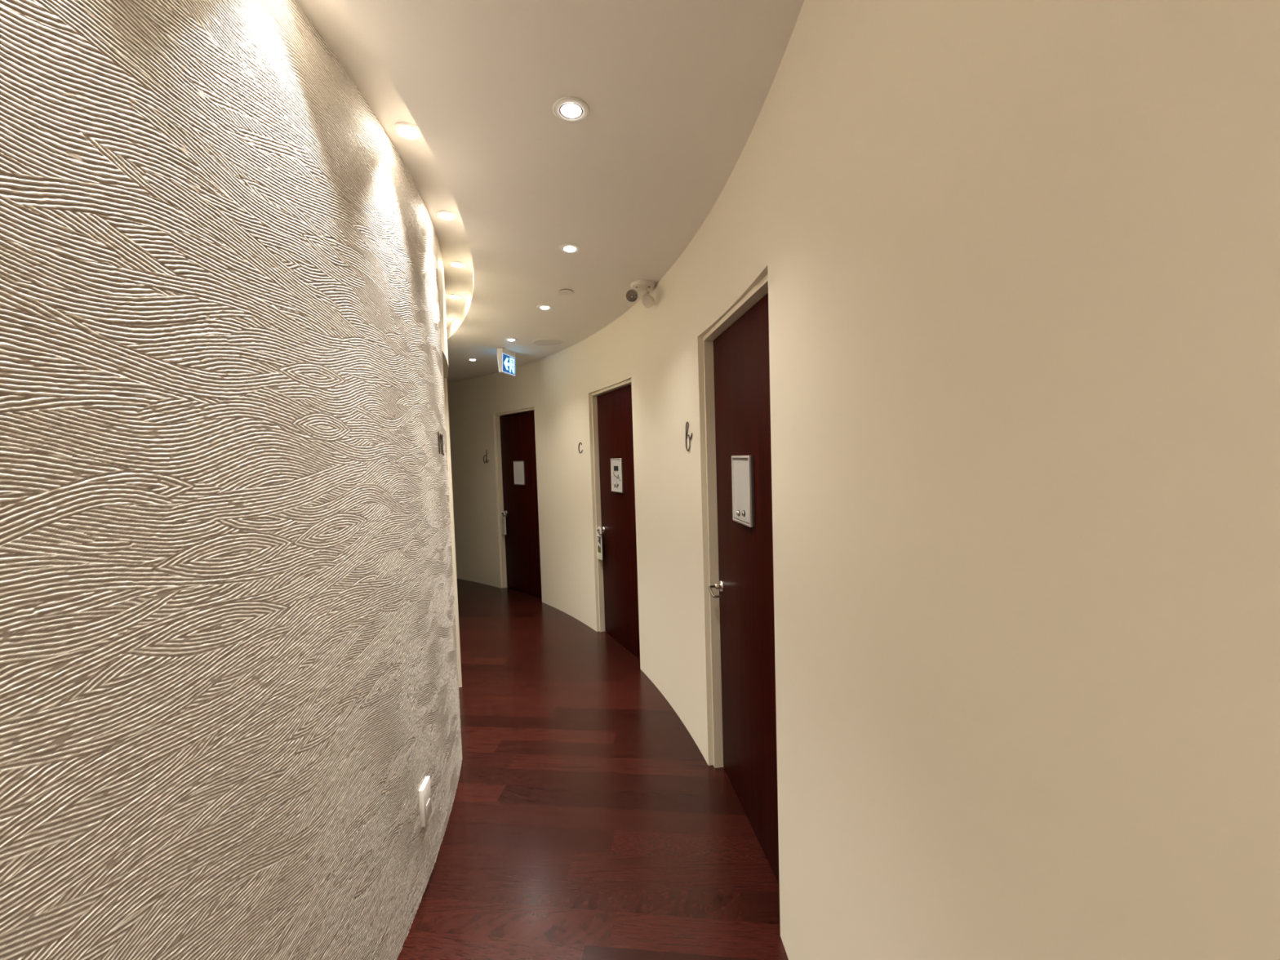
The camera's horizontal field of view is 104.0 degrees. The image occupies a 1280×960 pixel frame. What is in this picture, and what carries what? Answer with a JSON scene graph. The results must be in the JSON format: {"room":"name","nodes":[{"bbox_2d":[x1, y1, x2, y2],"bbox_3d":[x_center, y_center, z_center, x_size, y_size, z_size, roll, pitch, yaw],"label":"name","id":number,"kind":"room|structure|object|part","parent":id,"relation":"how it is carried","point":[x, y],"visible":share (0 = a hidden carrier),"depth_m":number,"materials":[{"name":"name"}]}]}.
{"room":"curved hallway","nodes":[
{"label":"curved hallway","id":0,"kind":"room"},
{"bbox_2d":[0,0,462,959],"bbox_3d":[-1.542,0.224,0.043,1.553,2.644,4.858,-2,3,0],"label":"wall","id":1,"kind":"structure","parent":0,"point":[229,696],"depth_m":0.91,"materials":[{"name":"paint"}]},
{"bbox_2d":[418,776,431,826],"bbox_3d":[-0.761,1.140,1.776,0.021,0.132,0.080,-2,3,-6],"label":"wall plate","id":2,"kind":"object","parent":1,"relation":"attached to","point":[424,791],"visible":1,"depth_m":1.75,"materials":[{"name":"white plastic"}]},
{"bbox_2d":[437,431,444,455],"bbox_3d":[-0.892,-0.163,2.244,0.006,0.107,0.124,-2,3,-12],"label":"letter","id":3,"kind":"object","parent":1,"relation":"attached to","point":[439,434],"visible":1,"depth_m":2.23,"materials":[{"name":"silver metal"}]},
{"bbox_2d":[436,237,462,687],"bbox_3d":[-2.745,0.048,4.582,5.517,2.644,0.942,1,4,43],"label":"wall","id":4,"kind":"structure","parent":0,"point":[441,272],"depth_m":3.26,"materials":[{"name":"beige paint"}]},
{"bbox_2d":[294,0,804,382],"bbox_3d":[-1.752,-1.168,2.463,4.138,0.200,11.409,-3,3,-18],"label":"ceiling","id":5,"kind":"structure","parent":0,"point":[674,92],"depth_m":1.53,"materials":[{"name":"beige paint"}]},
{"bbox_2d":[393,121,422,140],"bbox_3d":[-0.763,-1.144,1.647,0.089,0.011,0.089,-2,3,0],"label":"recessed light","id":6,"kind":"object","parent":5,"relation":"in","point":[406,131],"visible":0.94,"depth_m":1.64,"materials":[{"name":"white glass"}]},
{"bbox_2d":[435,209,457,220],"bbox_3d":[-0.855,-1.168,2.215,0.089,0.011,0.089,-2,3,0],"label":"recessed light","id":7,"kind":"object","parent":5,"relation":"in","point":[444,215],"visible":1,"depth_m":2.20,"materials":[{"name":"white glass"}]},
{"bbox_2d":[447,293,461,298],"bbox_3d":[-1.225,-1.207,3.303,0.089,0.011,0.089,-2,3,0],"label":"recessed light","id":8,"kind":"object","parent":5,"relation":"in","point":[451,295],"visible":1,"depth_m":3.29,"materials":[{"name":"white glass"}]},
{"bbox_2d":[448,261,466,267],"bbox_3d":[-1.010,-1.189,2.769,0.089,0.011,0.089,-2,3,0],"label":"recessed light","id":9,"kind":"object","parent":5,"relation":"in","point":[453,264],"visible":1,"depth_m":2.76,"materials":[{"name":"white glass"}]},
{"bbox_2d":[466,358,478,360],"bbox_3d":[-1.647,-1.180,4.923,0.105,0.013,0.105,-2,3,0],"label":"recessed light","id":10,"kind":"object","parent":5,"relation":"in","point":[468,359],"visible":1,"depth_m":4.90,"materials":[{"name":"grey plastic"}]},
{"bbox_2d":[497,347,515,376],"bbox_3d":[-1.220,-1.077,4.584,0.077,0.214,0.258,-1,3,12],"label":"exit sign","id":11,"kind":"object","parent":5,"relation":"hanging from","point":[506,357],"visible":1,"depth_m":4.53,"materials":[{"name":"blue plastic"}]},
{"bbox_3d":[-1.198,-1.057,4.580,0.010,0.153,0.242,-1,3,12],"label":"blue panel","id":12,"kind":"part","parent":11,"relation":"part of","materials":[{"name":"blue plastic"}]},
{"bbox_2d":[504,337,517,341],"bbox_3d":[-1.069,-1.162,4.157,0.105,0.013,0.105,-2,3,0],"label":"recessed light","id":13,"kind":"object","parent":5,"relation":"in","point":[506,339],"visible":1,"depth_m":4.14,"materials":[{"name":"white glass"}]},
{"bbox_2d":[537,304,552,310],"bbox_3d":[-0.628,-1.136,3.305,0.105,0.013,0.105,-2,3,0],"label":"recessed light","id":14,"kind":"object","parent":5,"relation":"in","point":[543,307],"visible":1,"depth_m":3.29,"materials":[{"name":"white glass"}]},
{"bbox_2d":[532,338,563,346],"bbox_3d":[-0.793,-1.182,4.298,0.260,0.005,0.260,-2,3,0],"label":"ceiling speaker","id":15,"kind":"object","parent":5,"relation":"attached to","point":[543,342],"visible":1,"depth_m":4.29,"materials":[{"name":"beige paint"}]},
{"bbox_2d":[533,339,561,345],"bbox_3d":[-0.793,-1.182,4.298,0.237,0.003,0.237,-2,3,0],"label":"grille","id":16,"kind":"object","parent":15,"relation":"attached to","point":[538,342],"depth_m":4.29,"materials":[{"name":"grey metal"}]},
{"bbox_2d":[558,288,573,294],"bbox_3d":[-0.446,-1.130,3.008,0.091,0.009,0.091,-2,3,0],"label":"ceiling disc","id":17,"kind":"object","parent":5,"relation":"attached to","point":[565,291],"visible":1,"depth_m":2.99,"materials":[{"name":"beige plastic"}]},
{"bbox_2d":[558,243,581,253],"bbox_3d":[-0.335,-1.102,2.391,0.105,0.013,0.105,-2,3,0],"label":"recessed light","id":18,"kind":"object","parent":5,"relation":"in","point":[570,248],"visible":1,"depth_m":2.38,"materials":[{"name":"white glass"}]},
{"bbox_2d":[552,96,589,123],"bbox_3d":[-0.199,-1.061,1.442,0.105,0.013,0.105,-2,3,0],"label":"recessed light","id":19,"kind":"object","parent":5,"relation":"in","point":[572,109],"visible":1,"depth_m":1.43,"materials":[{"name":"white glass"}]},
{"bbox_2d":[626,280,654,307],"bbox_3d":[0.008,-1.071,2.885,0.143,0.143,0.227,-1,3,11],"label":"emergency light","id":20,"kind":"object","parent":5,"relation":"attached to","point":[647,300],"visible":1,"depth_m":2.87,"materials":[{"name":"beige plastic"}]},
{"bbox_2d":[396,578,788,959],"bbox_3d":[-0.962,1.422,2.357,9.856,0.001,11.472,-1,3,7],"label":"floor","id":21,"kind":"structure","parent":0,"point":[587,820],"depth_m":2.06,"materials":[{"name":"brown wood"}]},
{"bbox_2d":[447,0,1279,959],"bbox_3d":[-1.416,0.119,2.620,3.497,2.605,11.391,-3,3,-18],"label":"wall","id":22,"kind":"structure","parent":0,"point":[1020,259],"depth_m":0.53,"materials":[{"name":"beige paint"}]},
{"bbox_2d":[483,449,488,462],"bbox_3d":[-1.831,-0.279,5.941,0.111,0.157,0.009,0,4,40],"label":"letter","id":23,"kind":"object","parent":22,"relation":"attached to","point":[486,450],"visible":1,"depth_m":5.93,"materials":[{"name":"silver metal"}]},
{"bbox_2d":[495,407,542,598],"bbox_3d":[-1.320,0.257,5.580,0.129,2.045,0.870,-4,4,-44],"label":"door","id":24,"kind":"structure","parent":22,"relation":"in","point":[515,429],"depth_m":5.62,"materials":[{"name":"brown wood"}]},
{"bbox_2d":[500,511,506,534],"bbox_3d":[-1.588,0.495,5.811,0.010,0.278,0.098,-4,4,-44],"label":"hanger","id":25,"kind":"object","parent":24,"relation":"hanging from","point":[503,519],"visible":1,"depth_m":5.80,"materials":[{"name":"white plastic"}]},
{"bbox_2d":[501,518,505,533],"bbox_3d":[-1.588,0.537,5.811,0.001,0.182,0.074,-4,4,-44],"label":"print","id":26,"kind":"object","parent":25,"relation":"attached to","point":[503,520],"depth_m":5.81,"materials":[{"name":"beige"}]},
{"bbox_2d":[513,461,525,484],"bbox_3d":[-1.342,-0.079,5.564,0.017,0.264,0.212,-4,4,-44],"label":"whiteboard","id":27,"kind":"object","parent":24,"relation":"attached to","point":[518,466],"visible":1,"depth_m":5.56,"materials":[{"name":"grey plastic"}]},
{"bbox_2d":[591,378,639,658],"bbox_3d":[-0.157,0.299,3.907,0.129,2.045,0.867,-3,3,-25],"label":"door","id":28,"kind":"structure","parent":22,"relation":"in","point":[611,406],"depth_m":3.97,"materials":[{"name":"brown wood"}]},
{"bbox_2d":[596,526,602,559],"bbox_3d":[-0.341,0.531,4.215,0.008,0.278,0.098,-3,3,-26],"label":"hanger","id":29,"kind":"object","parent":28,"relation":"hanging from","point":[599,538],"visible":0.93,"depth_m":4.20,"materials":[{"name":"white plastic"}]},
{"bbox_2d":[597,536,600,547],"bbox_3d":[-0.344,0.523,4.215,0.001,0.094,0.071,-3,3,-25],"label":"photo","id":30,"kind":"object","parent":29,"relation":"on","point":[598,537],"depth_m":4.21,"materials":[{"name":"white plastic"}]},
{"bbox_2d":[610,457,623,493],"bbox_3d":[-0.179,-0.037,3.896,0.017,0.264,0.212,-3,3,-25],"label":"whiteboard","id":31,"kind":"object","parent":28,"relation":"attached to","point":[616,464],"visible":1,"depth_m":3.88,"materials":[{"name":"grey plastic"}]},
{"bbox_2d":[685,422,692,451],"bbox_3d":[0.244,-0.218,2.493,0.007,0.148,0.104,-2,3,-12],"label":"letter","id":32,"kind":"object","parent":22,"relation":"attached to","point":[686,423],"visible":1,"depth_m":2.50,"materials":[{"name":"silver metal"}]},
{"bbox_2d":[702,273,779,884],"bbox_3d":[0.416,0.374,1.943,0.129,2.045,0.864,-2,3,-7],"label":"door","id":33,"kind":"structure","parent":22,"relation":"in","point":[735,350],"depth_m":1.98,"materials":[{"name":"brown wood"}]},
{"bbox_3d":[0.339,0.505,2.266,0.043,0.040,0.073,-2,3,-7],"label":"lever","id":34,"kind":"part","parent":33,"relation":"part of","materials":[{"name":"silver metal"}]},
{"bbox_3d":[0.361,0.488,2.300,0.033,0.052,0.052,-2,3,-7],"label":"handle","id":35,"kind":"part","parent":33,"relation":"part of","materials":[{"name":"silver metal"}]},
{"bbox_3d":[0.428,0.373,1.945,0.106,2.045,0.864,-2,3,-7],"label":"frame","id":36,"kind":"part","parent":33,"relation":"part of","materials":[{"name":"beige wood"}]},
{"bbox_2d":[731,455,754,527],"bbox_3d":[0.396,0.038,1.938,0.017,0.264,0.212,-2,3,-7],"label":"whiteboard","id":37,"kind":"object","parent":33,"relation":"attached to","point":[742,466],"visible":1,"depth_m":1.91,"materials":[{"name":"grey plastic"}]},
{"bbox_2d":[741,510,745,516],"bbox_3d":[0.395,0.128,1.913,0.009,0.025,0.025,-2,3,-7],"label":"magnet","id":38,"kind":"object","parent":37,"relation":"attached to","point":[743,513],"visible":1,"depth_m":1.91,"materials":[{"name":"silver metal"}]}
]}

